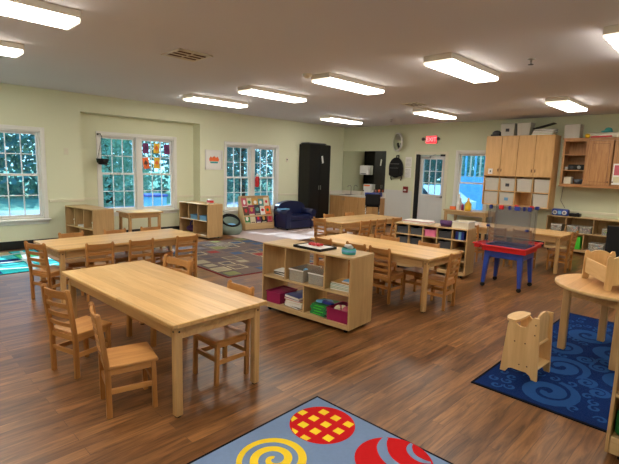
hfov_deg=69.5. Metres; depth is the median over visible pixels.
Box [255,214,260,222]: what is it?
picture book
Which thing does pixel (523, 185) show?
tote
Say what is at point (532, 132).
book
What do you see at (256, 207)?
picture book
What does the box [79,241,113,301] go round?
chair
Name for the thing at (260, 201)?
picture book
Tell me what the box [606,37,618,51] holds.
diffuser
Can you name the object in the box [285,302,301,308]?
book
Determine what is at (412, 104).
ceiling vent
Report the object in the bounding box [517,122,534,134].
tote
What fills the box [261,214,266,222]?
picture book
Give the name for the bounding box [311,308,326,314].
picture book
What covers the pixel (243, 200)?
picture book
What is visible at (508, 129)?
tote
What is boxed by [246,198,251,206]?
picture book
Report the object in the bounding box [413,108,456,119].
ceiling light
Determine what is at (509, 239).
baseboard
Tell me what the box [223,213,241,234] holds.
basket
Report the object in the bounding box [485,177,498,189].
tote
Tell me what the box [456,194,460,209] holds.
spray bottle
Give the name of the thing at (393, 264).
chair
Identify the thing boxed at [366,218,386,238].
chair
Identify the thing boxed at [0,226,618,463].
floor
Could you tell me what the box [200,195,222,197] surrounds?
trim
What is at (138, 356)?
chair
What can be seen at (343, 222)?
table
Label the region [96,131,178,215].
window
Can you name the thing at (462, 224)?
tub
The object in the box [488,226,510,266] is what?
chair
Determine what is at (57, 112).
wall
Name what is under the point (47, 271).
chair
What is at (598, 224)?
shelf
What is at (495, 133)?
toy car
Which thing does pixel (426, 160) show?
tree
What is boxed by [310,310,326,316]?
picture book
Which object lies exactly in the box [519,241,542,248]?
tray
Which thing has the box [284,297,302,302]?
book
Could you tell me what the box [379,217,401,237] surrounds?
chair
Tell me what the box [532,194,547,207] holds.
tote
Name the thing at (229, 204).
driveway
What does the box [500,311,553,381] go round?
high chair
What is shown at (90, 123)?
wall
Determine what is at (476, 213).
side table
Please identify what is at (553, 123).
folder
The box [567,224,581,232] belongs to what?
clear bin
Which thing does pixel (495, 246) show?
tray
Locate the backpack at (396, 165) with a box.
[389,155,402,180]
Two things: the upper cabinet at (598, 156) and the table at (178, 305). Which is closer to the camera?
the table at (178, 305)
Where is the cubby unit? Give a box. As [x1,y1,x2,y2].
[395,221,476,277]
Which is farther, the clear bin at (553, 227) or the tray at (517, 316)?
the clear bin at (553, 227)
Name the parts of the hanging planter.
hanging chain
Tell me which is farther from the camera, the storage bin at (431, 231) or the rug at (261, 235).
the rug at (261, 235)
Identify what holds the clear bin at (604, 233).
on the shelf at (598, 224)
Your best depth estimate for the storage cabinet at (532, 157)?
9.74 m
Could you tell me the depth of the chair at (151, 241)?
5.37 m
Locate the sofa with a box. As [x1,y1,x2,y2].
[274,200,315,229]
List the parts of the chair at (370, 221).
leg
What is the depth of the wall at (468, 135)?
10.84 m
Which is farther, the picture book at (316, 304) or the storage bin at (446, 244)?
the storage bin at (446, 244)
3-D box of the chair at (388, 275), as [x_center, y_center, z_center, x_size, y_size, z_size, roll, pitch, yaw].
[0.940,0.500,5.479,0.310,0.686,0.372,10,11,44]
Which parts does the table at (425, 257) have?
leg, leg, leg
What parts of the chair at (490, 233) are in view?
leg, rail, leg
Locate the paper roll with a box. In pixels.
[586,132,618,137]
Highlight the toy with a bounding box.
[601,127,612,131]
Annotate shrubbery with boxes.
[0,133,478,198]
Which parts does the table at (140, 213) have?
leg, leg, leg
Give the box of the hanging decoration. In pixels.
[255,159,259,186]
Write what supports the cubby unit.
on the floor
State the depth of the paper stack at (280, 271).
4.95 m
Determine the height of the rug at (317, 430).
0.010 m
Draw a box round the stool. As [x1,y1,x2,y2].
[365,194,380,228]
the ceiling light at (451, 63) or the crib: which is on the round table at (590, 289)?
the crib
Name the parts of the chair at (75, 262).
rail, seat rail, seat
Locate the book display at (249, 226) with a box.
[238,195,273,230]
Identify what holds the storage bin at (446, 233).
on the cubby unit
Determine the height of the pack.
0.170 m
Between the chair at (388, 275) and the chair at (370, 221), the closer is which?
the chair at (388, 275)
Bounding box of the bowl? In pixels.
[96,158,108,164]
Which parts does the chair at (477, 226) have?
leg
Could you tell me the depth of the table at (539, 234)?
7.53 m
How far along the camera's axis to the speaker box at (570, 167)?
9.13 m
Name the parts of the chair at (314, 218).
leg, leg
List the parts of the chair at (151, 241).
leg, rail, leg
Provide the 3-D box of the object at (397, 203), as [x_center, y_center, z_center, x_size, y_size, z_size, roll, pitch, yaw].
[2.456,-0.721,12.589,0.920,0.920,0.008,10,11,44]
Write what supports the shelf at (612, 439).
on the floor
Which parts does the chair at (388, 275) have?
rail, seat rail, seat, leg, leg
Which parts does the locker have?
door, door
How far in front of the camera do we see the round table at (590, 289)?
4.00 m
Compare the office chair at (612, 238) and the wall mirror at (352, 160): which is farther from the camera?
the wall mirror at (352, 160)
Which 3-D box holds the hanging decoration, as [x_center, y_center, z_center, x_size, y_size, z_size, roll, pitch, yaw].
[-1.327,-1.677,11.386,0.114,1.063,0.125,1,8,-6]
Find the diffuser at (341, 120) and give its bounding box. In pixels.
[325,118,361,123]
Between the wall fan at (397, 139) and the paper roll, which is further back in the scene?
the wall fan at (397, 139)
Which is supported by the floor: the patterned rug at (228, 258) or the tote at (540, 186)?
the patterned rug at (228, 258)
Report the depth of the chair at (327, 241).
6.02 m
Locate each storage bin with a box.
[190,214,197,219]
[199,215,206,220]
[266,285,297,304]
[326,301,347,324]
[397,225,407,233]
[397,234,407,242]
[410,226,421,234]
[410,236,421,244]
[424,227,436,236]
[438,239,450,248]
[439,229,451,238]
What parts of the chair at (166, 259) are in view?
leg, leg, leg, rail, leg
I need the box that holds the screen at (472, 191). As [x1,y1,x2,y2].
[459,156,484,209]
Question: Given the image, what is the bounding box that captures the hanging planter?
[96,133,108,164]
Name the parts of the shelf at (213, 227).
panel, panel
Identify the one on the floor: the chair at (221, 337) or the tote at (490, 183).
the chair at (221, 337)
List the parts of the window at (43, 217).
sash, sash, sill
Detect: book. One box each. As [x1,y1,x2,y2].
[241,198,246,206]
[243,207,248,214]
[244,215,250,223]
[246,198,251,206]
[248,205,254,213]
[249,214,255,222]
[252,198,257,204]
[254,205,260,214]
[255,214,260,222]
[258,199,263,205]
[260,206,264,214]
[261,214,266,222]
[263,197,268,205]
[264,206,270,214]
[267,216,272,221]
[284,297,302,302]
[285,290,302,300]
[285,299,302,304]
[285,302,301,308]
[310,305,326,311]
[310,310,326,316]
[311,298,339,308]
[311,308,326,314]
[330,284,348,289]
[331,278,348,286]
[532,132,556,133]
[533,130,557,132]
[534,129,557,130]
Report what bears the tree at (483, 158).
on the ground
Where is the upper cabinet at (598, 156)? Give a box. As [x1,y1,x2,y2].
[558,137,618,188]
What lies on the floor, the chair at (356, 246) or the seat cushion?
the chair at (356, 246)
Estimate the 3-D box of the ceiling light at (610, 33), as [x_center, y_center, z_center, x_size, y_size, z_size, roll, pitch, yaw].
[3.008,-1.694,4.060,0.330,0.098,1.250,10,11,44]
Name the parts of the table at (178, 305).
leg, leg, leg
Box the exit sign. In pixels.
[422,135,439,143]
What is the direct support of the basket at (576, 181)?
on the upper cabinet at (598, 156)
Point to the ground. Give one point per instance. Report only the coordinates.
(16, 203)
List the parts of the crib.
rail, panel, panel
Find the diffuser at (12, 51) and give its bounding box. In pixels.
[0,46,21,56]
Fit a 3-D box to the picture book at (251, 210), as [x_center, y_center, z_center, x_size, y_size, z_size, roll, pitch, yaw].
[-1.446,-0.533,11.140,0.171,0.271,0.087,-5,11,-39]
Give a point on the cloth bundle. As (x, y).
(339, 307)
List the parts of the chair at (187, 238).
leg, seat, rail, leg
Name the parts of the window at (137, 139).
sash, sash, sill, sash, sash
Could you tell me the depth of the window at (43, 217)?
7.95 m
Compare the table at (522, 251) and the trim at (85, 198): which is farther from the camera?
the trim at (85, 198)
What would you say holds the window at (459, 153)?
in the wall at (468, 135)
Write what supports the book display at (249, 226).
on the rug at (261, 235)
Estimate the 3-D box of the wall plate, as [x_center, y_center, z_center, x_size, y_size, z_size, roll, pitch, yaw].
[-4.503,-1.494,8.264,0.014,0.120,0.080,10,11,44]
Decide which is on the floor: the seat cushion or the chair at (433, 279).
the chair at (433, 279)
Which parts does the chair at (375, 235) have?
seat, leg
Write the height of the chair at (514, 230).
0.686 m
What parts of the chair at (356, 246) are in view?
leg, rail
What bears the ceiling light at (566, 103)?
attached to the ceiling
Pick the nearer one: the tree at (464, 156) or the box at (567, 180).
the box at (567, 180)
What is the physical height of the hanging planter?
0.620 m
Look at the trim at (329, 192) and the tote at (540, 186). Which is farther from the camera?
the trim at (329, 192)
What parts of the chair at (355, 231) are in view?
seat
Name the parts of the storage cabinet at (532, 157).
door, door, door, door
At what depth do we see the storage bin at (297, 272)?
4.77 m
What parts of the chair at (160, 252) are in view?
rail, seat rail, seat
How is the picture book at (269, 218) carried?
on the book display at (249, 226)
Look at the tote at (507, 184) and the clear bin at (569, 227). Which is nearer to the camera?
the clear bin at (569, 227)
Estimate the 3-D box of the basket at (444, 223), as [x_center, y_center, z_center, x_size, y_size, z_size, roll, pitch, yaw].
[2.113,-0.132,6.899,0.196,0.095,0.167,8,10,37]
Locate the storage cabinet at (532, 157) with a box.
[481,134,560,208]
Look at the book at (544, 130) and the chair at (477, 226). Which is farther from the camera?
the book at (544, 130)
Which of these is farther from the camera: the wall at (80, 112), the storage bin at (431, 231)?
the wall at (80, 112)
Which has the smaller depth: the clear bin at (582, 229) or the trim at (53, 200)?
the trim at (53, 200)
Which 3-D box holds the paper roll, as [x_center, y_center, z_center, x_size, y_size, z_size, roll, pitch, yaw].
[5.826,-1.917,8.870,0.580,0.110,0.180,10,11,44]
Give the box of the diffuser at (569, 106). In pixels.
[548,101,586,111]
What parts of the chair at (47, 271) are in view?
leg, rail, leg, seat rail, seat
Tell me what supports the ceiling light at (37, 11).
attached to the ceiling
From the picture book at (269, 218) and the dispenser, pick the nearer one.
the picture book at (269, 218)
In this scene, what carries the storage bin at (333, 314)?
on the open shelf at (277, 254)
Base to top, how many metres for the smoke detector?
0.050 m
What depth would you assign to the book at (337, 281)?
4.45 m
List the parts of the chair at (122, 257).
rail, seat, seat rail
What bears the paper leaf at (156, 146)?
hanging from the window at (137, 139)
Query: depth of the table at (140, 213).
8.80 m
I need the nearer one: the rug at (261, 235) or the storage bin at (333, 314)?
the storage bin at (333, 314)
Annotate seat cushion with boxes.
[291,213,310,220]
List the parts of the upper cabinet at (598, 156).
door, door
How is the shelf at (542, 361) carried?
attached to the high chair at (527, 345)
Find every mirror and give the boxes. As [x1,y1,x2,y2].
[342,151,386,192]
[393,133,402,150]
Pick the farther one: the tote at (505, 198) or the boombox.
the tote at (505, 198)
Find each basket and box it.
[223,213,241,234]
[440,220,452,226]
[573,179,582,183]
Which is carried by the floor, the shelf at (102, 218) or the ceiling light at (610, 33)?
the shelf at (102, 218)
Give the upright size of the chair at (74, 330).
0.686 m
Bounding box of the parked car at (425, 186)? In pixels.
[423,184,475,209]
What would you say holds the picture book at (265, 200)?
on the book display at (249, 226)
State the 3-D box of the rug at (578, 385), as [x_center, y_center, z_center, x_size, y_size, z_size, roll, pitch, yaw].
[2.846,1.169,3.634,2.000,0.010,2.560,10,11,44]
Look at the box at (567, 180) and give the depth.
9.27 m
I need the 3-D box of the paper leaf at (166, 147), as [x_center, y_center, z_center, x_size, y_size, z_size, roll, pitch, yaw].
[-3.206,-1.854,10.018,0.003,0.222,0.146,10,11,44]
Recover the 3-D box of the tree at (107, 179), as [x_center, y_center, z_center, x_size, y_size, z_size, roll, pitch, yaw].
[-8.460,-4.081,20.099,5.356,6.272,5.244,-3,9,-28]
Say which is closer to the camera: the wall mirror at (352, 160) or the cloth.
the cloth
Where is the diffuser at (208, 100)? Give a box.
[185,97,246,107]
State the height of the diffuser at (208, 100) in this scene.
0.034 m
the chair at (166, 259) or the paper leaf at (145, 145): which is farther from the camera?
the paper leaf at (145, 145)
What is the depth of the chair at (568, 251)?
7.45 m
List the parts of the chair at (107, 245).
leg, rail, leg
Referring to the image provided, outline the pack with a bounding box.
[363,184,371,189]
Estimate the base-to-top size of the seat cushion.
0.130 m
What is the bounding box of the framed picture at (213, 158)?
[205,149,222,169]
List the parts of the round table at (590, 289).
leg, leg, leg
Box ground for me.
[0,170,439,210]
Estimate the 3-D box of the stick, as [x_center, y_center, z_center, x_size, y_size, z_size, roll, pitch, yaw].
[5.730,-1.875,8.765,0.360,0.040,0.030,9,11,42]
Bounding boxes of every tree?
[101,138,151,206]
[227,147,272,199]
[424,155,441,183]
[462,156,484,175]
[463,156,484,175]
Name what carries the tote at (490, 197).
on the storage cabinet at (532, 157)
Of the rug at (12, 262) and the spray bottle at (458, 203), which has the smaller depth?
the rug at (12, 262)
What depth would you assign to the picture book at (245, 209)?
11.03 m
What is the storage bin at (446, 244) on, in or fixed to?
on the cubby unit
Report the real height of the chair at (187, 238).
0.686 m
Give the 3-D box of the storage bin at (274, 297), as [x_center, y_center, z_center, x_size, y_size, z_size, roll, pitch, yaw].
[-0.314,0.710,5.054,0.216,0.125,0.296,8,11,39]
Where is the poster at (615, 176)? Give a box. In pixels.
[611,164,618,184]
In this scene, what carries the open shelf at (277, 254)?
on the floor
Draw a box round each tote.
[484,191,497,203]
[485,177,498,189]
[499,192,513,204]
[500,178,514,190]
[501,123,516,135]
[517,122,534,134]
[517,179,531,191]
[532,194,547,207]
[534,179,549,192]
[564,124,584,137]
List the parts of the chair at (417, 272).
leg, leg, seat, seat rail, rail, leg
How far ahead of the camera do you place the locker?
12.47 m
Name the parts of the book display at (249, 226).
panel, panel, panel, panel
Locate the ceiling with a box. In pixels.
[0,0,618,127]
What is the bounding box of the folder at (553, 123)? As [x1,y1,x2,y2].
[533,122,556,128]
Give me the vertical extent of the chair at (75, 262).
0.686 m
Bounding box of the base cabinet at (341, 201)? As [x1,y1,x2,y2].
[329,185,385,225]
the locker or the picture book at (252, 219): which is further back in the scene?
the locker
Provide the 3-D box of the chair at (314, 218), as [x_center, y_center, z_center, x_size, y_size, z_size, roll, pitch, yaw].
[0.290,0.058,8.394,0.310,0.686,0.372,10,11,44]
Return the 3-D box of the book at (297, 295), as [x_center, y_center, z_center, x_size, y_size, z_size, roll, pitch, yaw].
[-0.097,0.692,4.872,0.260,0.030,0.230,-6,11,-43]
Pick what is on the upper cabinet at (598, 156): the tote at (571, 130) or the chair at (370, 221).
the tote at (571, 130)
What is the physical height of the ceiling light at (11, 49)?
0.098 m
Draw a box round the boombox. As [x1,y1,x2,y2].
[552,208,569,215]
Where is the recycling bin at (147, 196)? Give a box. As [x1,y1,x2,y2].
[143,193,167,205]
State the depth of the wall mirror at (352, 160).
13.29 m
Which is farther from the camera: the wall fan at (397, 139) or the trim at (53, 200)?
the wall fan at (397, 139)
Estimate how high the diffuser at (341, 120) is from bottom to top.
0.034 m
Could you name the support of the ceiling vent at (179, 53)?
in the ceiling
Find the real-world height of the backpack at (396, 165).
0.701 m
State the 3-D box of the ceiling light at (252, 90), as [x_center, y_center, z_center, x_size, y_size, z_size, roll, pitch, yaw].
[-0.596,-2.300,7.473,0.330,0.098,1.250,10,11,44]
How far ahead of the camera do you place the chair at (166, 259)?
4.13 m
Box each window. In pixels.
[0,124,51,225]
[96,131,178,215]
[223,141,278,213]
[451,150,486,218]
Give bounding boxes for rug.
[0,249,58,274]
[154,238,322,277]
[187,396,452,463]
[228,226,352,241]
[471,313,614,432]
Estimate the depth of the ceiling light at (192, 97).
8.32 m
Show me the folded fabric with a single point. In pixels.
(282, 289)
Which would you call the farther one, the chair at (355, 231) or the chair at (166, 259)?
the chair at (355, 231)
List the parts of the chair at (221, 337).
leg, leg, seat rail, seat, leg, rail, leg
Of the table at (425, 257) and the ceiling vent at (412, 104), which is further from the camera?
the ceiling vent at (412, 104)
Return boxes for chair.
[24,241,72,300]
[40,284,111,378]
[58,231,94,269]
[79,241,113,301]
[88,302,157,418]
[103,228,137,263]
[123,238,153,262]
[126,254,193,346]
[140,225,172,266]
[169,234,197,276]
[193,280,254,386]
[313,217,332,236]
[315,236,331,265]
[323,213,345,234]
[344,211,365,234]
[346,241,379,293]
[358,220,371,236]
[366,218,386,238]
[369,245,404,304]
[374,235,399,289]
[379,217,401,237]
[403,240,439,295]
[420,250,462,310]
[475,225,484,261]
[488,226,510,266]
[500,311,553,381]
[510,228,536,268]
[546,231,578,272]
[605,226,618,256]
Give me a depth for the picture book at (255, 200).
11.28 m
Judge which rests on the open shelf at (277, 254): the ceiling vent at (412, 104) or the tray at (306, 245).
the tray at (306, 245)
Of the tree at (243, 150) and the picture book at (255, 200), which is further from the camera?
the tree at (243, 150)
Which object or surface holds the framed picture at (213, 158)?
attached to the wall at (57, 112)
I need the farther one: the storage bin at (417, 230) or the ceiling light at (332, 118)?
the ceiling light at (332, 118)
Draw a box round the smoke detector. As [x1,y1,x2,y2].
[302,73,312,77]
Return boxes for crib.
[582,250,618,290]
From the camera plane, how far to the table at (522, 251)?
6.27 m
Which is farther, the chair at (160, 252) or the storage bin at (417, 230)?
the storage bin at (417, 230)
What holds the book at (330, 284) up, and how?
on the book
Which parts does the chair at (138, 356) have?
rail, leg, leg, seat rail, seat, leg, leg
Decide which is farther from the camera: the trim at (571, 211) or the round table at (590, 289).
the trim at (571, 211)
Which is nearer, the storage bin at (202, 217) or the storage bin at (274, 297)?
the storage bin at (274, 297)
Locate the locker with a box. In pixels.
[298,144,330,217]
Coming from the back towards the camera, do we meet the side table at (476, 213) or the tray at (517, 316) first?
the side table at (476, 213)
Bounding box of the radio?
[569,213,581,216]
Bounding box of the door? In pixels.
[411,152,448,223]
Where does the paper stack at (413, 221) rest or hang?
on the cubby unit
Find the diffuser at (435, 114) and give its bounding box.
[417,111,455,118]
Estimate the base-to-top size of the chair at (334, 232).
0.686 m
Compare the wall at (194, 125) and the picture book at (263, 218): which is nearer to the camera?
the wall at (194, 125)
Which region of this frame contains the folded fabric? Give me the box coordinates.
[270,287,292,292]
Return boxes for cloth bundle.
[334,305,347,311]
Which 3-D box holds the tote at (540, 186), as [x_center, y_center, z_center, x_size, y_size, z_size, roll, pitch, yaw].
[5.073,-0.991,9.653,0.329,0.279,0.352,10,11,44]
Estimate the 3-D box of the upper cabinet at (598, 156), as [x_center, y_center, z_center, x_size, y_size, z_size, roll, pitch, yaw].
[5.818,-1.370,8.893,1.390,0.980,0.406,10,11,44]
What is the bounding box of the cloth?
[316,299,334,304]
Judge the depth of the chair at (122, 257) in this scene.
6.00 m
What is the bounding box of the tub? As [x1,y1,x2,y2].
[452,220,475,228]
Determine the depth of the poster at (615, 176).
8.58 m
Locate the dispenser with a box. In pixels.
[360,165,369,174]
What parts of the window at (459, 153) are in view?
sill, sash, sash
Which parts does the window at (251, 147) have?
sash, sash, sill, sash, sash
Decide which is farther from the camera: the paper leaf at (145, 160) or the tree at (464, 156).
the tree at (464, 156)
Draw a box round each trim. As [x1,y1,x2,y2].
[49,199,83,201]
[84,195,193,199]
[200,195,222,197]
[278,192,329,194]
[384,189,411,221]
[488,204,618,215]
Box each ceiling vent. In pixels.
[161,48,212,61]
[401,102,425,106]
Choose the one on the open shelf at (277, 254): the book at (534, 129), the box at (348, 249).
the box at (348, 249)
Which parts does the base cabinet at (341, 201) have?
door, door, door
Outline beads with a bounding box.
[308,242,322,245]
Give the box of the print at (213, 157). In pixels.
[207,151,220,168]
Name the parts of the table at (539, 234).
leg, leg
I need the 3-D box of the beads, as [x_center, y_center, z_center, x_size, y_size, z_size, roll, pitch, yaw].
[0.071,0.126,4.687,0.177,0.033,0.092,8,11,39]
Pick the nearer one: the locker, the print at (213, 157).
the print at (213, 157)
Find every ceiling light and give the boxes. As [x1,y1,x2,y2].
[0,0,80,29]
[0,40,23,57]
[183,93,247,107]
[238,85,306,102]
[311,72,384,94]
[320,115,362,124]
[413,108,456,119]
[423,52,499,82]
[545,96,587,111]
[603,24,618,51]
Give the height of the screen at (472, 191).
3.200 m
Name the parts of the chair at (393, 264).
seat, rail, leg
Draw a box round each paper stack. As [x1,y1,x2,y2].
[274,268,284,276]
[403,218,434,224]
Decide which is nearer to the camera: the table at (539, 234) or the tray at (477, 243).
the tray at (477, 243)
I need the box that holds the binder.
[461,231,466,239]
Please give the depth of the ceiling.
4.88 m
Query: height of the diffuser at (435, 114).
0.034 m
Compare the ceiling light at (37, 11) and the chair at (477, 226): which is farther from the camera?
the chair at (477, 226)
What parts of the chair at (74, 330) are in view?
leg, rail, leg, seat rail, seat, leg, leg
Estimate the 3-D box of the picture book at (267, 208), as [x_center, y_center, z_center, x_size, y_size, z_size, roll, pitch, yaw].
[-1.072,-0.546,11.437,0.178,0.242,0.078,-5,11,-39]
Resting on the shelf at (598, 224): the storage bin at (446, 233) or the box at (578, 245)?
the box at (578, 245)
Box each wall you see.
[0,83,343,241]
[80,112,190,123]
[80,113,193,229]
[193,124,196,200]
[342,114,618,241]
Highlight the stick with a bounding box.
[591,135,611,137]
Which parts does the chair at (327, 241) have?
leg, rail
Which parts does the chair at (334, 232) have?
seat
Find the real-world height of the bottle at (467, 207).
0.300 m
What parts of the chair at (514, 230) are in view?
leg, rail, leg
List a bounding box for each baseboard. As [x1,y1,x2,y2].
[0,226,179,250]
[383,224,543,246]
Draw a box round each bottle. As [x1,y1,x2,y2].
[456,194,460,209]
[464,198,471,210]
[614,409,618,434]
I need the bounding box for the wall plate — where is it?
[64,148,68,154]
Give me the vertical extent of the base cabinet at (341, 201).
1.110 m
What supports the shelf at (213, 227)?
on the floor
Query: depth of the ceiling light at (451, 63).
5.01 m
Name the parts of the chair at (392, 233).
seat, leg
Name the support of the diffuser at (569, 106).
attached to the ceiling light at (566, 103)
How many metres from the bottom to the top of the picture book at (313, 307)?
0.027 m
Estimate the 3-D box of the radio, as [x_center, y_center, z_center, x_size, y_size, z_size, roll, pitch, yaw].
[5.521,-0.360,9.272,0.200,0.085,0.160,10,11,44]
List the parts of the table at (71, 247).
leg, leg, leg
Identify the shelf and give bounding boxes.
[65,204,113,235]
[179,201,222,239]
[262,239,373,332]
[538,357,548,369]
[544,214,618,252]
[604,346,618,459]
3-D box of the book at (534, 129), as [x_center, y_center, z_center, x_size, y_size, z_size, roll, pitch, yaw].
[5.059,-2.174,9.532,0.420,0.030,0.260,8,10,36]
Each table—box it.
[34,228,200,303]
[61,260,266,417]
[116,209,162,231]
[311,233,458,312]
[312,214,399,233]
[443,208,496,240]
[473,204,542,292]
[475,222,571,273]
[555,274,618,370]
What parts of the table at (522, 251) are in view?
leg, leg, leg, leg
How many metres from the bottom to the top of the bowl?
0.120 m
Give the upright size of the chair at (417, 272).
0.686 m
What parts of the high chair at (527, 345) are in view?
panel, panel, backrest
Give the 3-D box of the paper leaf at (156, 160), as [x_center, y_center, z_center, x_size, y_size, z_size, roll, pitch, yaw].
[-3.384,-1.528,9.893,0.003,0.247,0.147,10,11,44]
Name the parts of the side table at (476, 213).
leg, leg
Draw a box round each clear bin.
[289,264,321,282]
[308,268,323,286]
[551,223,564,230]
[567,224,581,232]
[579,226,592,233]
[588,242,605,250]
[601,228,606,235]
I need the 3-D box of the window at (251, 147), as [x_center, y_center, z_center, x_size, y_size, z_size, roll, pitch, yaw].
[-1.485,-1.375,11.445,0.210,1.760,1.810,10,11,44]
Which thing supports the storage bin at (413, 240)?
on the cubby unit
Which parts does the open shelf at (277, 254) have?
panel, panel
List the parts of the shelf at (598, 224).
panel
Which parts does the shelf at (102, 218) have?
panel, panel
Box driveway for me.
[0,200,271,215]
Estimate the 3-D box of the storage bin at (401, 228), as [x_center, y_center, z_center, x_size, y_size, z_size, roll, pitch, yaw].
[1.598,-0.050,7.370,0.197,0.105,0.296,8,10,37]
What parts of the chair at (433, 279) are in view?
leg, seat, seat rail, leg, rail, leg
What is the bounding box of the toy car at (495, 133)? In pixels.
[491,131,500,135]
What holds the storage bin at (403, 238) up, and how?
on the cubby unit
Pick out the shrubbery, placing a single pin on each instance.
(16, 188)
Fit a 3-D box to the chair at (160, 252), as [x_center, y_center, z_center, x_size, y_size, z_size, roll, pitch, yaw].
[-2.191,0.269,6.406,0.372,0.686,0.310,9,11,40]
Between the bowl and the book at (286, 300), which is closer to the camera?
the book at (286, 300)
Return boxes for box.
[341,244,355,254]
[563,177,572,183]
[568,164,583,169]
[574,236,582,249]
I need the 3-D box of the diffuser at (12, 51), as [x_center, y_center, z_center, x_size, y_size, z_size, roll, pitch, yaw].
[-3.682,-1.945,4.569,0.316,0.034,1.210,10,11,44]
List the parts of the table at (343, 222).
leg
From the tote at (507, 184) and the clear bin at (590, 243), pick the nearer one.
the clear bin at (590, 243)
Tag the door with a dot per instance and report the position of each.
(430, 207)
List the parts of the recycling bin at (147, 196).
lid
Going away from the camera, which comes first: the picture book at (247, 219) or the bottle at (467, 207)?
the bottle at (467, 207)
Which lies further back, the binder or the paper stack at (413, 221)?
the paper stack at (413, 221)
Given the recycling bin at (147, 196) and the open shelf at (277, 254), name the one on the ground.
the recycling bin at (147, 196)
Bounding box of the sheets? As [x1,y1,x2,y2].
[405,157,411,177]
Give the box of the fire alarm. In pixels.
[403,186,407,192]
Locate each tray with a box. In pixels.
[293,242,336,251]
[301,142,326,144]
[473,240,488,246]
[481,240,538,255]
[507,311,530,321]
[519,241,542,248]
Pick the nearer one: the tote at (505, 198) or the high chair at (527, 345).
the high chair at (527, 345)
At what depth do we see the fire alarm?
12.29 m
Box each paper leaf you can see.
[142,157,149,168]
[143,143,148,152]
[153,143,159,153]
[154,157,159,168]
[164,145,169,153]
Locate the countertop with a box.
[330,190,385,197]
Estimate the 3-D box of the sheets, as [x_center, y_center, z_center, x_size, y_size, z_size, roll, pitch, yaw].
[2.704,-1.772,12.225,0.200,0.560,0.004,10,11,44]
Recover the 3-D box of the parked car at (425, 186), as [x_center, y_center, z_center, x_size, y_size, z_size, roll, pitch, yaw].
[4.378,-1.244,18.137,1.770,1.416,4.300,-4,10,-35]
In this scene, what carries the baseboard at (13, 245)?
attached to the wall at (57, 112)
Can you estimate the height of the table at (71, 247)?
0.632 m
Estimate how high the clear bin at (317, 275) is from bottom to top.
0.120 m
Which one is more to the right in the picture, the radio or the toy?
the toy
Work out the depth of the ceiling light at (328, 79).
6.19 m
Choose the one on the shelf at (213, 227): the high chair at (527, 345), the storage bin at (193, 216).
the storage bin at (193, 216)
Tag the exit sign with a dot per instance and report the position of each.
(429, 139)
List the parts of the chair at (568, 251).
leg, seat, seat rail, leg, leg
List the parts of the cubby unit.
panel, panel, panel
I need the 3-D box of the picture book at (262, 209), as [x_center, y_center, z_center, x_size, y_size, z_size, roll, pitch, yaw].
[-1.194,-0.539,11.344,0.165,0.245,0.079,-5,11,-39]

